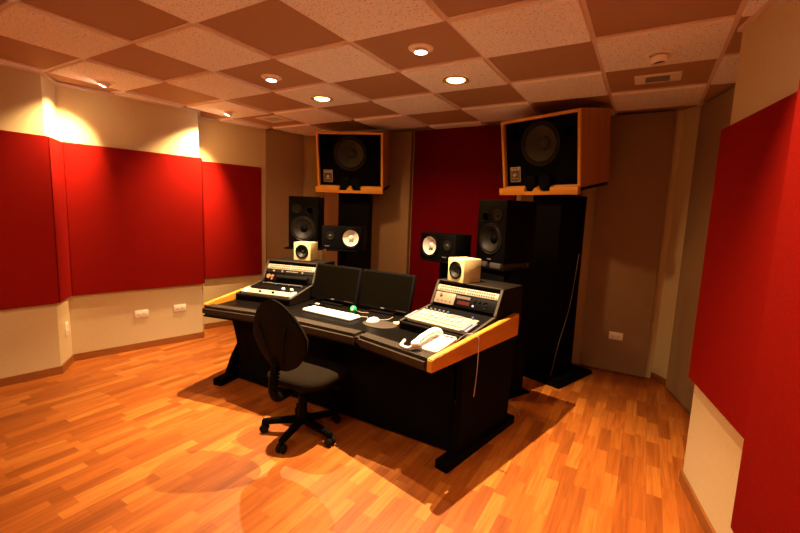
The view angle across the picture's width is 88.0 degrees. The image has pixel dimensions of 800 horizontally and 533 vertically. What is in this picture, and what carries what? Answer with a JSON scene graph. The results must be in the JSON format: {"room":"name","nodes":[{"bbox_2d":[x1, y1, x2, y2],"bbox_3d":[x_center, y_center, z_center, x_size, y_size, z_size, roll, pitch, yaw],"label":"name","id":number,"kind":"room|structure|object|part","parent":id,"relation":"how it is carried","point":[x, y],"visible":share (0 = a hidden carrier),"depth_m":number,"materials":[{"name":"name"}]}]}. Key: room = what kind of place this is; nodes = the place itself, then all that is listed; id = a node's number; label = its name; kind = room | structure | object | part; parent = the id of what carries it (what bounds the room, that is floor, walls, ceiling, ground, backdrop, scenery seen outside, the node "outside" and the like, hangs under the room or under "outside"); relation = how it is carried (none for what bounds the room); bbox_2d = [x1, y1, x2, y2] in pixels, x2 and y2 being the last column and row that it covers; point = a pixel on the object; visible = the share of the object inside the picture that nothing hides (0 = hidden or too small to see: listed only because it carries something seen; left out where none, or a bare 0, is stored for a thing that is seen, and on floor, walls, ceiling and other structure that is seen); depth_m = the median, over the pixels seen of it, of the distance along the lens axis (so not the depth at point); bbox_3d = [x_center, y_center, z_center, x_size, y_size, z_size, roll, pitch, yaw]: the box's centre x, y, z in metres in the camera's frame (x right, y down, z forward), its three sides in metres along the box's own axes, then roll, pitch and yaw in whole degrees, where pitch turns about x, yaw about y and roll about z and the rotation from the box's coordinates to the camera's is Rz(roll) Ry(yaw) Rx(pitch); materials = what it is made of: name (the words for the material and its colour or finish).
{"room":"studio","nodes":[
{"label":"studio","id":0,"kind":"room"},
{"bbox_2d":[0,65,322,378],"bbox_3d":[-2.816,-0.354,3.655,0.478,2.416,5.457,7,9,35],"label":"wall","id":1,"kind":"structure","parent":0,"point":[32,338],"depth_m":3.82,"materials":[{"name":"paint"}]},
{"bbox_2d":[0,130,58,309],"bbox_3d":[-3.525,-0.260,2.330,0.029,1.318,2.476,8,9,38],"label":"acoustic panel","id":2,"kind":"object","parent":1,"relation":"attached to","point":[28,265],"visible":1,"depth_m":3.15,"materials":[{"name":"red fabric"}]},
{"bbox_2d":[47,136,71,302],"bbox_3d":[-2.816,-0.375,3.426,0.029,1.318,0.305,-1,8,-23],"label":"acoustic panel","id":3,"kind":"object","parent":1,"relation":"attached to","point":[55,146],"visible":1,"depth_m":3.40,"materials":[{"name":"red fabric"}]},
{"bbox_2d":[65,321,68,336],"bbox_3d":[-2.878,0.539,3.583,0.012,0.118,0.072,-1,8,-23],"label":"wall outlet","id":4,"kind":"object","parent":1,"relation":"attached to","point":[66,323],"visible":1,"depth_m":3.56,"materials":[{"name":"beige plastic"}]},
{"bbox_2d":[0,320,232,386],"bbox_3d":[-3.006,0.857,3.407,0.295,0.064,4.626,7,9,31],"label":"baseboard","id":5,"kind":"structure","parent":1,"relation":"attached to","point":[30,376],"depth_m":3.87,"materials":[{"name":"brown wood"}]},
{"bbox_2d":[0,64,261,128],"bbox_3d":[-2.913,-1.471,3.101,0.303,0.018,4.627,7,9,31],"label":"trim","id":6,"kind":"structure","parent":1,"relation":"attached to","point":[45,75],"depth_m":3.63,"materials":[{"name":"brown"}]},
{"bbox_2d":[62,142,203,295],"bbox_3d":[-2.481,-0.432,3.965,0.029,1.318,1.140,9,10,43],"label":"acoustic panel","id":7,"kind":"object","parent":1,"relation":"attached to","point":[135,217],"visible":0.84,"depth_m":3.90,"materials":[{"name":"red fabric"}]},
{"bbox_2d":[135,309,148,317],"bbox_3d":[-2.537,0.464,4.073,0.012,0.072,0.118,9,10,43],"label":"wall outlet","id":8,"kind":"object","parent":1,"relation":"attached to","point":[140,313],"visible":1,"depth_m":4.07,"materials":[{"name":"beige plastic"}]},
{"bbox_2d":[174,304,185,311],"bbox_3d":[-2.293,0.431,4.322,0.012,0.072,0.118,9,10,43],"label":"wall outlet","id":9,"kind":"object","parent":1,"relation":"attached to","point":[181,307],"visible":1,"depth_m":4.32,"materials":[{"name":"beige plastic"}]},
{"bbox_2d":[201,159,204,282],"bbox_3d":[-2.156,-0.492,4.517,0.029,1.318,0.337,-1,8,-25],"label":"acoustic panel","id":10,"kind":"object","parent":1,"relation":"attached to","point":[201,159],"visible":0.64,"depth_m":4.40,"materials":[{"name":"red fabric"}]},
{"bbox_2d":[202,161,261,278],"bbox_3d":[-1.976,-0.535,4.907,0.709,1.318,0.029,-5,10,-44],"label":"acoustic panel","id":11,"kind":"object","parent":1,"relation":"attached to","point":[232,194],"visible":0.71,"depth_m":4.88,"materials":[{"name":"red fabric"}]},
{"bbox_2d":[265,129,303,263],"bbox_3d":[-1.486,-0.512,5.353,0.494,2.370,0.034,-4,9,-38],"label":"acoustic panel","id":12,"kind":"object","parent":1,"relation":"attached to","point":[284,150],"visible":0.52,"depth_m":5.25,"materials":[{"name":"brown fabric"}]},
{"bbox_2d":[0,325,703,532],"bbox_3d":[-0.829,1.121,2.591,5.400,0.080,5.640,7,9,30],"label":"floor","id":13,"kind":"structure","parent":0,"point":[145,440],"depth_m":2.38,"materials":[{"name":"laminate"}]},
{"bbox_2d":[253,299,348,453],"bbox_3d":[-0.624,0.614,2.582,0.522,0.941,0.607,6,8,25],"label":"office chair","id":14,"kind":"object","parent":13,"relation":"on","point":[281,339],"visible":1,"depth_m":2.42,"materials":[{"name":"black fabric"}]},
{"bbox_3d":[-0.767,0.989,2.672,0.239,0.059,0.052,2,7,-1],"label":"arm","id":15,"kind":"part","parent":14,"relation":"part of","materials":[{"name":"black plastic"}]},
{"bbox_3d":[-0.683,0.389,2.328,0.384,0.434,0.119,6,8,25],"label":"backrest","id":16,"kind":"part","parent":14,"relation":"part of","materials":[{"name":"fabric"}]},
{"bbox_3d":[-0.669,1.009,2.544,0.052,0.059,0.239,4,8,16],"label":"arm","id":17,"kind":"part","parent":14,"relation":"part of","materials":[{"name":"black plastic"}]},
{"bbox_3d":[-0.624,0.870,2.659,0.072,0.275,0.072,6,8,25],"label":"gas post","id":18,"kind":"part","parent":14,"relation":"part of","materials":[{"name":"black plastic"}]},
{"bbox_3d":[-0.585,0.680,2.659,0.444,0.086,0.450,6,8,25],"label":"seat","id":19,"kind":"part","parent":14,"relation":"part of","materials":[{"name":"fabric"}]},
{"bbox_3d":[-0.515,1.008,2.598,0.239,0.059,0.052,7,9,34],"label":"arm","id":20,"kind":"part","parent":14,"relation":"part of","materials":[{"name":"black plastic"}]},
{"bbox_3d":[-0.519,0.987,2.759,0.239,0.059,0.052,-3,9,-37],"label":"arm","id":21,"kind":"part","parent":14,"relation":"part of","materials":[{"name":"black plastic"}]},
{"bbox_2d":[284,246,322,249],"bbox_3d":[-0.969,0.322,4.288,0.370,1.055,0.340,2,7,1],"label":"speaker stand","id":22,"kind":"object","parent":13,"relation":"on","point":[287,247],"visible":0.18,"depth_m":4.08,"materials":[{"name":"black laminate"}]},
{"bbox_2d":[289,196,323,247],"bbox_3d":[-0.940,-0.450,4.182,0.286,0.500,0.310,2,7,1],"label":"monitor","id":23,"kind":"object","parent":22,"relation":"on","point":[306,213],"visible":0.94,"depth_m":4.04,"materials":[{"name":"black plastic"}]},
{"bbox_2d":[326,249,358,266],"bbox_3d":[-0.555,0.363,4.036,0.300,1.070,0.280,3,7,6],"label":"speaker stand","id":24,"kind":"object","parent":13,"relation":"on","point":[343,258],"visible":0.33,"depth_m":3.95,"materials":[{"name":"black metal"}]},
{"bbox_3d":[-0.536,-0.158,3.958,0.300,0.015,0.180,3,7,6],"label":"plate","id":25,"kind":"part","parent":24,"relation":"part of","materials":[{"name":"black metal"}]},
{"bbox_2d":[322,225,365,250],"bbox_3d":[-0.531,-0.275,3.947,0.382,0.215,0.211,3,7,6],"label":"monitor","id":26,"kind":"object","parent":24,"relation":"on","point":[333,237],"visible":1,"depth_m":3.86,"materials":[{"name":"black plastic"}]},
{"bbox_3d":[-0.555,0.362,4.036,0.056,1.037,0.056,3,7,6],"label":"post","id":27,"kind":"part","parent":24,"relation":"part of","materials":[{"name":"black metal"}]},
{"bbox_2d":[202,285,518,473],"bbox_3d":[-0.429,0.633,3.078,2.372,0.791,1.000,7,9,30],"label":"desk","id":28,"kind":"object","parent":13,"relation":"on","point":[426,397],"visible":0.77,"depth_m":2.66,"materials":[{"name":"black wood"}]},
{"bbox_3d":[-1.331,0.221,3.567,0.036,0.170,0.893,5,8,19],"label":"rail","id":29,"kind":"part","parent":28,"relation":"part of","materials":[{"name":"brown wood"}]},
{"bbox_3d":[-1.308,0.568,3.699,0.040,0.585,0.679,5,8,19],"label":"leg","id":30,"kind":"part","parent":28,"relation":"part of","materials":[{"name":"black laminate"}]},
{"bbox_2d":[236,257,334,305],"bbox_3d":[-0.984,0.109,3.653,0.525,0.290,0.720,5,8,19],"label":"equipment case","id":31,"kind":"object","parent":28,"relation":"on","point":[304,295],"visible":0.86,"depth_m":3.55,"materials":[{"name":"brown metal"}]},
{"bbox_3d":[-1.270,0.081,3.594,0.018,0.235,0.422,5,8,19],"label":"edge trim","id":32,"kind":"part","parent":31,"relation":"part of","materials":[{"name":"brown metal"}]},
{"bbox_3d":[-1.223,0.090,3.735,0.018,0.288,0.720,5,8,19],"label":"panel","id":33,"kind":"part","parent":31,"relation":"part of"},
{"bbox_2d":[241,287,296,298],"bbox_3d":[-1.078,0.215,3.404,0.480,0.043,0.097,5,8,19],"label":"control surface","id":34,"kind":"object","parent":31,"relation":"in","point":[270,293],"visible":0.98,"depth_m":3.38,"materials":[{"name":"beige"}]},
{"bbox_2d":[251,284,303,293],"bbox_3d":[-1.040,0.185,3.508,0.483,0.040,0.119,5,8,19],"label":"rack","id":35,"kind":"object","parent":31,"relation":"in","point":[257,286],"visible":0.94,"depth_m":3.51,"materials":[{"name":"black plastic"}]},
{"bbox_2d":[259,281,308,288],"bbox_3d":[-1.008,0.162,3.594,0.483,0.018,0.047,5,8,19],"label":"rack","id":36,"kind":"object","parent":31,"relation":"in","point":[262,282],"visible":0.94,"depth_m":3.59,"materials":[{"name":"black plastic"}]},
{"bbox_2d":[264,272,312,284],"bbox_3d":[-0.984,0.107,3.652,0.483,0.070,0.050,5,8,19],"label":"rack","id":37,"kind":"object","parent":31,"relation":"in","point":[297,279],"visible":1,"depth_m":3.64,"materials":[{"name":"black plastic"}]},
{"bbox_2d":[267,269,313,275],"bbox_3d":[-0.973,0.052,3.671,0.483,0.031,0.027,5,8,19],"label":"rack","id":38,"kind":"object","parent":31,"relation":"in","point":[268,270],"visible":1,"depth_m":3.67,"materials":[{"name":"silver metal"}]},
{"bbox_2d":[268,264,315,272],"bbox_3d":[-0.965,0.014,3.684,0.483,0.044,0.029,5,8,19],"label":"patchbay","id":39,"kind":"object","parent":31,"relation":"in","point":[270,266],"visible":0.99,"depth_m":3.67,"materials":[{"name":"beige"}]},
{"bbox_3d":[-0.956,-0.041,3.697,0.488,0.003,0.020,5,8,19],"label":"edge trim","id":40,"kind":"part","parent":31,"relation":"part of","materials":[{"name":"brown metal"}]},
{"bbox_3d":[-0.792,0.120,3.430,0.018,0.235,0.422,5,8,19],"label":"edge trim","id":41,"kind":"part","parent":31,"relation":"part of","materials":[{"name":"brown metal"}]},
{"bbox_2d":[294,241,317,260],"bbox_3d":[-0.877,-0.145,3.859,0.165,0.165,0.173,4,8,12],"label":"speaker","id":42,"kind":"object","parent":31,"relation":"on","point":[303,250],"visible":1,"depth_m":3.79},
{"bbox_3d":[-0.745,0.130,3.571,0.018,0.288,0.720,5,8,19],"label":"panel","id":43,"kind":"part","parent":31,"relation":"part of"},
{"bbox_2d":[309,302,324,306],"bbox_3d":[-0.665,0.302,3.307,0.120,0.021,0.050,5,8,20],"label":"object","id":44,"kind":"object","parent":28,"relation":"on","point":[312,303],"visible":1,"depth_m":3.29,"materials":[{"name":"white plastic"}]},
{"bbox_2d":[218,298,419,345],"bbox_3d":[-0.394,0.370,3.082,2.264,0.034,0.820,7,9,30],"label":"countertop","id":45,"kind":"structure","parent":28,"relation":"on","point":[396,334],"depth_m":2.99,"materials":[{"name":"black wood"}]},
{"bbox_2d":[302,306,359,320],"bbox_3d":[-0.511,0.341,3.051,0.462,0.020,0.126,7,9,33],"label":"keyboard","id":46,"kind":"object","parent":28,"relation":"on","point":[313,309],"visible":0.98,"depth_m":3.02,"materials":[{"name":"white plastic"}]},
{"bbox_2d":[311,263,363,306],"bbox_3d":[-0.517,0.148,3.406,0.472,0.311,0.170,7,9,31],"label":"computer monitor","id":47,"kind":"object","parent":28,"relation":"on","point":[340,285],"visible":1,"depth_m":3.37,"materials":[{"name":"black plastic"}]},
{"bbox_2d":[350,306,368,312],"bbox_3d":[-0.308,0.322,3.130,0.140,0.054,0.055,0,8,-14],"label":"webcam","id":48,"kind":"object","parent":28,"relation":"on","point":[353,309],"visible":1,"depth_m":3.11,"materials":[{"name":"green plastic"}]},
{"bbox_2d":[363,320,396,328],"bbox_3d":[-0.139,0.393,2.832,0.253,0.004,0.187,7,9,30],"label":"mat","id":49,"kind":"object","parent":28,"relation":"on","point":[382,324],"visible":0.88,"depth_m":2.80,"materials":[{"name":"brown fabric"}]},
{"bbox_2d":[366,317,392,322],"bbox_3d":[-0.134,0.376,2.915,0.244,0.057,0.063,-4,10,-39],"label":"computer mouse","id":50,"kind":"object","parent":49,"relation":"on","point":[372,319],"visible":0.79,"depth_m":2.85,"materials":[{"name":"white plastic"}]},
{"bbox_2d":[358,269,416,315],"bbox_3d":[-0.102,0.196,3.179,0.472,0.307,0.170,7,9,31],"label":"computer monitor","id":51,"kind":"object","parent":28,"relation":"on","point":[387,293],"visible":0.97,"depth_m":3.15,"materials":[{"name":"black plastic"}]},
{"bbox_2d":[400,327,479,396],"bbox_3d":[0.213,0.554,2.395,0.427,0.384,0.234,-1,8,-26],"label":"desk telephone","id":52,"kind":"object","parent":28,"relation":"on","point":[433,340],"visible":0.98,"depth_m":2.35,"materials":[{"name":"white plastic"}]},
{"bbox_3d":[0.031,0.439,2.338,0.057,0.040,0.150,0,8,-20],"label":"coiled cord","id":53,"kind":"part","parent":52,"relation":"part of","materials":[{"name":"white plastic"}]},
{"bbox_3d":[0.388,0.568,2.423,0.140,0.363,0.035,7,9,30],"label":"line cord","id":54,"kind":"part","parent":52,"relation":"part of","materials":[{"name":"beige plastic"}]},
{"bbox_3d":[-0.254,0.627,3.376,1.820,0.540,0.020,7,9,30],"label":"panel","id":55,"kind":"part","parent":28,"relation":"part of","materials":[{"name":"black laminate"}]},
{"bbox_2d":[399,278,522,342],"bbox_3d":[0.429,0.269,2.837,0.525,0.290,0.720,8,10,40],"label":"equipment case","id":56,"kind":"object","parent":28,"relation":"on","point":[509,302],"visible":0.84,"depth_m":2.79,"materials":[{"name":"brown metal"}]},
{"bbox_3d":[0.142,0.227,2.886,0.018,0.235,0.422,8,10,40],"label":"edge trim","id":57,"kind":"part","parent":56,"relation":"part of","materials":[{"name":"brown metal"}]},
{"bbox_3d":[0.237,0.242,3.001,0.018,0.288,0.720,8,10,40],"label":"panel","id":58,"kind":"part","parent":56,"relation":"part of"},
{"bbox_2d":[405,307,478,335],"bbox_3d":[0.275,0.344,2.687,0.486,0.075,0.189,8,10,40],"label":"control surface","id":59,"kind":"object","parent":56,"relation":"in","point":[445,321],"visible":1,"depth_m":2.66,"materials":[{"name":"beige plastic"}]},
{"bbox_2d":[448,257,480,282],"bbox_3d":[0.457,0.022,2.964,0.173,0.165,0.165,-3,9,-34],"label":"speaker","id":60,"kind":"object","parent":56,"relation":"on","point":[460,269],"visible":1,"depth_m":2.91},
{"bbox_2d":[433,291,496,313],"bbox_3d":[0.439,0.243,2.844,0.483,0.081,0.050,8,10,40],"label":"audio interface","id":61,"kind":"object","parent":56,"relation":"in","point":[472,303],"visible":1,"depth_m":2.83,"materials":[{"name":"black plastic"}]},
{"bbox_3d":[0.318,0.223,2.939,0.165,0.082,0.004,8,-16,40],"label":"control panel","id":62,"kind":"part","parent":61,"relation":"part of","materials":[{"name":"metal"}]},
{"bbox_2d":[437,284,499,300],"bbox_3d":[0.462,0.176,2.860,0.483,0.044,0.029,8,10,40],"label":"patchbay","id":63,"kind":"object","parent":56,"relation":"attached to","point":[486,295],"visible":1,"depth_m":2.84,"materials":[{"name":"beige"}]},
{"bbox_3d":[0.478,0.122,2.869,0.488,0.003,0.020,8,10,40],"label":"edge trim","id":64,"kind":"part","parent":56,"relation":"part of","materials":[{"name":"brown metal"}]},
{"bbox_3d":[0.526,0.284,2.560,0.018,0.235,0.422,8,10,40],"label":"edge trim","id":65,"kind":"part","parent":56,"relation":"part of","materials":[{"name":"brown metal"}]},
{"bbox_3d":[0.621,0.299,2.674,0.018,0.288,0.720,8,10,40],"label":"panel","id":66,"kind":"part","parent":56,"relation":"part of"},
{"bbox_3d":[0.472,0.432,2.479,0.036,0.170,0.948,9,10,42],"label":"rail","id":67,"kind":"part","parent":28,"relation":"part of","materials":[{"name":"brown wood"}]},
{"bbox_3d":[0.534,0.779,2.619,0.040,0.585,0.679,9,10,41],"label":"leg","id":68,"kind":"part","parent":28,"relation":"part of","materials":[{"name":"black laminate"}]},
{"bbox_2d":[337,185,388,299],"bbox_3d":[-0.556,-0.110,5.003,0.750,1.758,0.472,3,7,8],"label":"stand","id":69,"kind":"object","parent":13,"relation":"on","point":[354,209],"visible":0.27,"depth_m":4.83,"materials":[{"name":"black laminate"}]},
{"bbox_2d":[315,132,388,193],"bbox_3d":[-0.534,-1.201,4.774,0.766,0.721,0.521,3,7,7],"label":"loudspeaker","id":70,"kind":"object","parent":69,"relation":"on","point":[345,160],"visible":1,"depth_m":4.62,"materials":[{"name":"brown wood"}]},
{"bbox_2d":[422,258,448,278],"bbox_3d":[0.351,0.469,3.526,0.280,1.062,0.340,-5,10,-42],"label":"speaker stand","id":71,"kind":"object","parent":13,"relation":"on","point":[443,270],"visible":0.19,"depth_m":3.44,"materials":[{"name":"black metal"}]},
{"bbox_3d":[0.364,-0.050,3.451,0.180,0.015,0.340,-5,10,-42],"label":"plate","id":72,"kind":"part","parent":71,"relation":"part of","materials":[{"name":"black metal"}]},
{"bbox_3d":[0.351,0.467,3.525,0.056,1.029,0.056,-5,10,-42],"label":"post","id":73,"kind":"part","parent":71,"relation":"part of","materials":[{"name":"black metal"}]},
{"bbox_2d":[420,232,471,261],"bbox_3d":[0.372,-0.166,3.439,0.211,0.215,0.382,-5,10,-42],"label":"monitor","id":74,"kind":"object","parent":71,"relation":"on","point":[434,245],"visible":1,"depth_m":3.34,"materials":[{"name":"black plastic"}]},
{"bbox_2d":[480,266,534,398],"bbox_3d":[0.812,0.514,3.401,0.420,1.040,0.380,-2,9,-32],"label":"speaker stand","id":75,"kind":"object","parent":13,"relation":"on","point":[520,276],"visible":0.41,"depth_m":3.31,"materials":[{"name":"black laminate"}]},
{"bbox_2d":[481,260,490,266],"bbox_3d":[0.775,-0.030,3.383,0.312,0.038,0.110,-2,9,-32],"label":"foam block","id":76,"kind":"object","parent":75,"relation":"on","point":[483,263],"visible":0.22,"depth_m":3.27,"materials":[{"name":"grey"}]},
{"bbox_3d":[0.832,0.006,3.335,0.360,0.015,0.340,-2,9,-32],"label":"plate","id":77,"kind":"part","parent":75,"relation":"part of","materials":[{"name":"black metal"}]},
{"bbox_2d":[489,262,527,268],"bbox_3d":[0.855,-0.011,3.258,0.312,0.038,0.110,-2,9,-32],"label":"foam block","id":78,"kind":"object","parent":75,"relation":"on","point":[492,264],"visible":0.84,"depth_m":3.19,"materials":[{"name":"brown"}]},
{"bbox_2d":[476,200,536,263],"bbox_3d":[0.839,-0.280,3.295,0.340,0.478,0.305,-2,9,-32],"label":"monitor","id":79,"kind":"object","parent":78,"relation":"on","point":[506,228],"visible":1,"depth_m":3.18,"materials":[{"name":"black plastic"}]},
{"bbox_3d":[0.793,1.020,3.467,0.420,0.018,0.380,-2,9,-32],"label":"plate","id":80,"kind":"part","parent":75,"relation":"part of","materials":[{"name":"black metal"}]},
{"bbox_2d":[523,182,607,388],"bbox_3d":[1.382,0.106,3.870,0.600,1.770,0.750,-4,10,-40],"label":"stand","id":81,"kind":"object","parent":13,"relation":"on","point":[560,219],"visible":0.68,"depth_m":3.72,"materials":[{"name":"black laminate"}]},
{"bbox_2d":[499,108,610,194],"bbox_3d":[1.356,-0.992,3.670,0.580,0.732,0.766,-4,9,-39],"label":"loudspeaker","id":82,"kind":"object","parent":81,"relation":"on","point":[562,152],"visible":1,"depth_m":3.46,"materials":[{"name":"brown wood"}]},
{"bbox_3d":[1.055,-0.838,3.781,0.006,0.135,0.108,-16,17,-36],"label":"crossover plate","id":83,"kind":"part","parent":82,"relation":"part of","materials":[{"name":"metal"}]},
{"bbox_3d":[1.179,-0.968,3.524,0.016,0.600,0.750,-16,17,-36],"label":"frame","id":84,"kind":"part","parent":82,"relation":"part of","materials":[{"name":"brown wood"}]},
{"bbox_3d":[1.437,0.983,3.877,0.600,0.035,0.440,-4,10,-40],"label":"plate","id":85,"kind":"part","parent":81,"relation":"part of","materials":[{"name":"black metal"}]},
{"bbox_2d":[550,256,578,375],"bbox_3d":[1.423,0.431,3.575,0.151,1.095,0.026,2,7,2],"label":"hanging cable","id":86,"kind":"object","parent":81,"relation":"hanging from","point":[578,256],"visible":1,"depth_m":3.56,"materials":[{"name":"beige plastic"}]},
{"bbox_2d":[0,0,767,135],"bbox_3d":[-0.692,-1.314,2.279,5.514,0.075,6.052,7,9,30],"label":"ceiling","id":87,"kind":"structure","parent":0,"point":[519,59],"depth_m":2.54,"materials":[{"name":"tile"}]},
{"bbox_2d":[94,79,115,87],"bbox_3d":[-2.358,-1.466,3.315,0.146,0.069,0.146,7,9,30],"label":"spotlight","id":88,"kind":"object","parent":87,"relation":"attached to","point":[104,83],"visible":0.93,"depth_m":3.28,"materials":[{"name":"white metal"}]},
{"bbox_2d":[221,110,236,115],"bbox_3d":[-1.726,-1.554,4.185,0.146,0.068,0.146,7,9,30],"label":"spotlight","id":89,"kind":"object","parent":87,"relation":"attached to","point":[227,112],"visible":0.91,"depth_m":4.16,"materials":[{"name":"white metal"}]},
{"bbox_2d":[261,74,281,81],"bbox_3d":[-0.959,-1.397,3.092,0.152,0.030,0.152,7,9,30],"label":"recessed light","id":90,"kind":"object","parent":87,"relation":"in","point":[268,77],"visible":1,"depth_m":3.06,"materials":[{"name":"white metal"}]},
{"bbox_2d":[256,115,294,122],"bbox_3d":[-1.362,-1.607,4.526,0.340,0.010,0.260,7,9,30],"label":"ceiling vent","id":91,"kind":"object","parent":87,"relation":"in","point":[275,118],"visible":0.94,"depth_m":4.51,"materials":[{"name":"brown"}]},
{"bbox_2d":[311,96,332,101],"bbox_3d":[-0.672,-1.437,3.568,0.190,0.020,0.190,7,9,30],"label":"recessed light","id":92,"kind":"object","parent":87,"relation":"in","point":[315,98],"visible":1,"depth_m":3.54,"materials":[{"name":"gold metal"}]},
{"bbox_3d":[-0.672,-1.435,3.569,0.128,0.015,0.128,7,9,30],"label":"bulb","id":93,"kind":"part","parent":92,"relation":"part of","materials":[{"name":"beige glass"}]},
{"bbox_2d":[408,43,433,54],"bbox_3d":[0.123,-1.271,2.443,0.152,0.030,0.152,7,9,30],"label":"recessed light","id":94,"kind":"object","parent":87,"relation":"in","point":[417,48],"visible":1,"depth_m":2.41,"materials":[{"name":"white metal"}]},
{"bbox_3d":[0.122,-1.260,2.445,0.070,0.008,0.070,7,9,30],"label":"bulb","id":95,"kind":"part","parent":94,"relation":"part of","materials":[{"name":"white glass"}]},
{"bbox_2d":[442,76,468,84],"bbox_3d":[0.396,-1.314,2.938,0.190,0.020,0.190,7,9,30],"label":"recessed light","id":96,"kind":"object","parent":87,"relation":"in","point":[451,80],"visible":1,"depth_m":2.92,"materials":[{"name":"white glass"}]},
{"bbox_3d":[0.396,-1.311,2.938,0.128,0.015,0.128,7,9,30],"label":"bulb","id":97,"kind":"part","parent":96,"relation":"part of","materials":[{"name":"beige glass"}]},
{"bbox_2d":[634,71,682,84],"bbox_3d":[1.727,-1.259,2.779,0.270,0.014,0.190,7,9,30],"label":"ceiling vent","id":98,"kind":"object","parent":87,"relation":"in","point":[676,75],"visible":1,"depth_m":2.76,"materials":[{"name":"white metal"}]},
{"bbox_2d":[645,75,669,82],"bbox_3d":[1.727,-1.259,2.779,0.140,0.013,0.106,7,9,30],"label":"diffuser","id":99,"kind":"object","parent":98,"relation":"attached to","point":[659,78],"depth_m":2.76,"materials":[{"name":"brown metal"}]},
{"bbox_2d":[644,49,673,65],"bbox_3d":[1.463,-1.174,2.349,0.146,0.057,0.146,7,9,30],"label":"smoke detector","id":100,"kind":"object","parent":87,"relation":"attached to","point":[659,59],"visible":1,"depth_m":2.32,"materials":[{"name":"white plastic"}]},
{"bbox_2d":[390,110,684,377],"bbox_3d":[0.690,-0.360,4.743,4.150,2.416,0.098,7,9,30],"label":"wall","id":101,"kind":"structure","parent":0,"point":[590,193],"depth_m":3.83,"materials":[{"name":"paint"}]},
{"bbox_2d":[322,131,413,273],"bbox_3d":[-0.466,-0.469,5.328,1.335,2.370,0.060,7,9,30],"label":"acoustic panel","id":102,"kind":"object","parent":101,"relation":"attached to","point":[391,213],"visible":0.24,"depth_m":5.05,"materials":[{"name":"brown fabric"}]},
{"bbox_2d":[409,124,515,310],"bbox_3d":[0.663,-0.340,4.667,1.215,2.370,0.060,7,9,30],"label":"acoustic panel","id":103,"kind":"object","parent":101,"relation":"attached to","point":[454,169],"visible":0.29,"depth_m":4.63,"materials":[{"name":"red fabric"}]},
{"bbox_2d":[521,190,581,201],"bbox_3d":[1.481,-0.246,4.187,0.570,2.370,0.060,7,9,30],"label":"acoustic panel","id":104,"kind":"object","parent":101,"relation":"attached to","point":[523,197],"visible":0.02,"depth_m":4.21,"materials":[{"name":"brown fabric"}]},
{"bbox_2d":[580,111,675,376],"bbox_3d":[2.077,-0.177,3.838,0.560,2.370,0.060,7,9,30],"label":"acoustic panel","id":105,"kind":"object","parent":101,"relation":"attached to","point":[629,210],"visible":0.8,"depth_m":3.79,"materials":[{"name":"brown fabric"}]},
{"bbox_2d":[609,331,622,340],"bbox_3d":[2.036,0.656,3.910,0.118,0.072,0.012,7,9,30],"label":"wall outlet","id":106,"kind":"object","parent":105,"relation":"attached to","point":[612,335],"visible":1,"depth_m":3.91,"materials":[{"name":"beige plastic"}]},
{"bbox_2d":[653,0,799,532],"bbox_3d":[1.324,0.120,1.239,0.459,2.416,5.476,6,8,28],"label":"wall","id":107,"kind":"structure","parent":0,"point":[768,72],"depth_m":1.94,"materials":[{"name":"paint"}]},
{"bbox_2d":[650,372,665,385],"bbox_3d":[2.347,1.021,3.756,0.017,0.060,0.194,1,8,-10],"label":"baseboard","id":108,"kind":"structure","parent":107,"relation":"attached to","point":[657,378],"depth_m":3.75,"materials":[{"name":"brown wood"}]},
{"bbox_2d":[679,470,715,532],"bbox_3d":[0.747,1.357,0.677,0.240,0.064,3.710,6,8,28],"label":"baseboard","id":109,"kind":"structure","parent":107,"relation":"attached to","point":[703,519],"depth_m":2.08,"materials":[{"name":"brown wood"}]},
{"bbox_2d":[666,86,734,413],"bbox_3d":[2.317,-0.087,3.212,0.034,2.370,0.572,4,8,15],"label":"acoustic panel","id":110,"kind":"object","parent":107,"relation":"attached to","point":[715,115],"visible":0.6,"depth_m":3.25,"materials":[{"name":"brown fabric"}]},
{"bbox_2d":[688,91,797,438],"bbox_3d":[1.427,0.020,1.644,0.029,1.318,1.158,5,8,19],"label":"acoustic panel","id":111,"kind":"object","parent":107,"relation":"attached to","point":[753,151],"visible":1,"depth_m":1.78,"materials":[{"name":"red fabric"}]},
{"bbox_2d":[737,0,775,31],"bbox_3d":[0.833,-0.972,0.376,0.248,0.018,3.710,6,8,28],"label":"trim","id":112,"kind":"structure","parent":107,"relation":"attached to","point":[768,3],"depth_m":1.88,"materials":[{"name":"brown"}]},
{"bbox_2d":[730,81,799,532],"bbox_3d":[0.474,0.202,-0.040,0.029,1.318,2.426,5,8,23],"label":"acoustic panel","id":113,"kind":"object","parent":107,"relation":"attached to","point":[767,496],"visible":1,"depth_m":0.98,"materials":[{"name":"red fabric"}]}
]}

